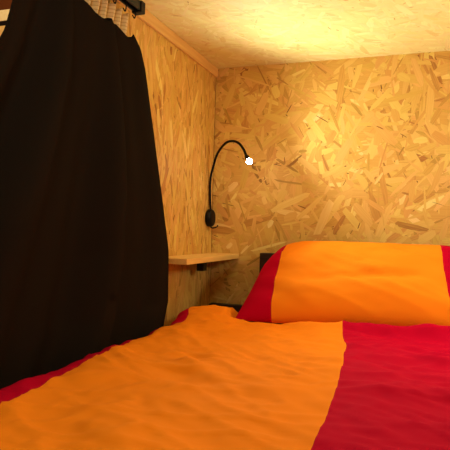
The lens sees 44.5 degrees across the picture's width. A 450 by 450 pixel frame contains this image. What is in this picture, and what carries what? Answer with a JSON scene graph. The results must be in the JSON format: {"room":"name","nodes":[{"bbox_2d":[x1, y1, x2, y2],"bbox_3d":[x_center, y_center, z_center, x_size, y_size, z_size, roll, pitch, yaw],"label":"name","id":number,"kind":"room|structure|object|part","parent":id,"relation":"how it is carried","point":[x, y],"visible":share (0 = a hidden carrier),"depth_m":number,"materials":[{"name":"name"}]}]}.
{"room":"dormitory","nodes":[
{"label":"dormitory","id":0,"kind":"room"},
{"bbox_2d":[0,0,215,282],"bbox_3d":[-0.595,-0.386,2.885,1.581,2.400,0.020,1,-1,20],"label":"wall","id":1,"kind":"structure","parent":0,"point":[4,4],"depth_m":3.12,"materials":[{"name":"brown paint"}]},
{"bbox_2d":[108,0,215,325],"bbox_3d":[-0.184,0.113,1.685,0.019,1.400,0.735,1,-1,20],"label":"wall","id":2,"kind":"structure","parent":0,"point":[181,91],"depth_m":1.77,"materials":[{"name":"beige wood"}]},
{"bbox_2d":[117,0,217,77],"bbox_3d":[-0.152,-0.569,1.690,0.008,0.033,0.739,1,-1,20],"label":"trim","id":3,"kind":"structure","parent":2,"relation":"attached to","point":[148,18],"depth_m":1.69,"materials":[{"name":"brown wood"}]},
{"bbox_2d":[169,253,238,270],"bbox_3d":[-0.079,0.126,1.792,0.107,0.054,0.471,1,-1,20],"label":"wall shelf","id":4,"kind":"object","parent":2,"relation":"attached to","point":[201,260],"visible":0.94,"depth_m":1.74,"materials":[{"name":"brown wood"}]},
{"bbox_2d":[142,0,449,68],"bbox_3d":[0.122,-0.598,0.745,1.196,0.018,2.338,1,-1,20],"label":"ceiling","id":5,"kind":"structure","parent":0,"point":[228,33],"depth_m":1.60,"materials":[{"name":"beige wood"}]},
{"bbox_2d":[119,0,144,15],"bbox_3d":[-0.480,-0.572,0.613,0.028,0.068,1.610,1,-1,20],"label":"rail","id":6,"kind":"object","parent":5,"relation":"attached to","point":[138,5],"visible":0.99,"depth_m":1.34,"materials":[{"name":"black metal"}]},
{"bbox_2d":[0,0,168,388],"bbox_3d":[-0.330,-0.093,1.050,0.112,0.881,1.021,1,-1,20],"label":"curtain","id":7,"kind":"object","parent":6,"relation":"hanging from","point":[84,251],"visible":0.97,"depth_m":1.12,"materials":[{"name":"black fabric"}]},
{"bbox_2d":[210,51,449,304],"bbox_3d":[0.498,0.133,1.847,1.160,1.400,0.019,1,-1,20],"label":"wall","id":8,"kind":"structure","parent":0,"point":[351,149],"depth_m":1.90,"materials":[{"name":"beige wood"}]},
{"bbox_2d":[205,140,251,228],"bbox_3d":[0.002,-0.140,1.900,0.057,0.307,0.258,2,-1,-30],"label":"reading lamp","id":9,"kind":"object","parent":8,"relation":"attached to","point":[210,217],"visible":1,"depth_m":1.96,"materials":[{"name":"black plastic"}]},
{"bbox_3d":[-0.566,0.814,1.290,2.800,0.030,2.960,1,-1,20],"label":"floor","id":10,"kind":"structure","parent":0,"visible":0},
{"bbox_2d":[0,9,9,35],"bbox_3d":[-0.792,-0.097,2.339,1.490,1.800,0.070,1,-1,20],"label":"frame","id":11,"kind":"object","parent":10,"relation":"on","point":[3,13],"visible":0.02,"depth_m":2.38,"materials":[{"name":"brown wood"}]},
{"bbox_2d":[209,253,274,312],"bbox_3d":[0.111,0.448,0.779,1.138,0.726,2.229,1,-1,20],"label":"bed","id":12,"kind":"object","parent":10,"relation":"on","point":[264,257],"visible":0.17,"depth_m":1.92,"materials":[{"name":"black metal"}]},
{"bbox_3d":[0.029,0.434,1.968,0.185,0.296,0.034,1,-1,20],"label":"head rail","id":13,"kind":"part","parent":12,"relation":"part of","materials":[{"name":"brown wood"}]},
{"bbox_3d":[0.480,0.349,1.812,0.762,0.486,0.039,1,-1,20],"label":"headboard","id":14,"kind":"part","parent":12,"relation":"part of","materials":[{"name":"brown wood"}]},
{"bbox_3d":[0.163,0.401,0.762,0.976,0.181,2.140,1,-1,20],"label":"mattress","id":15,"kind":"object","parent":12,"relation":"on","visible":0},
{"bbox_2d":[0,305,449,449],"bbox_3d":[0.085,0.268,0.677,1.076,0.080,1.923,1,-1,20],"label":"duvet","id":16,"kind":"object","parent":15,"relation":"on","point":[211,378],"visible":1,"depth_m":0.86,"materials":[{"name":"fabric"}]},
{"bbox_2d":[236,241,449,325],"bbox_3d":[0.402,0.169,1.610,0.671,0.236,0.331,1,-1,20],"label":"pillow","id":17,"kind":"object","parent":16,"relation":"on","point":[394,284],"visible":0.96,"depth_m":1.55,"materials":[{"name":"fabric"}]}
]}

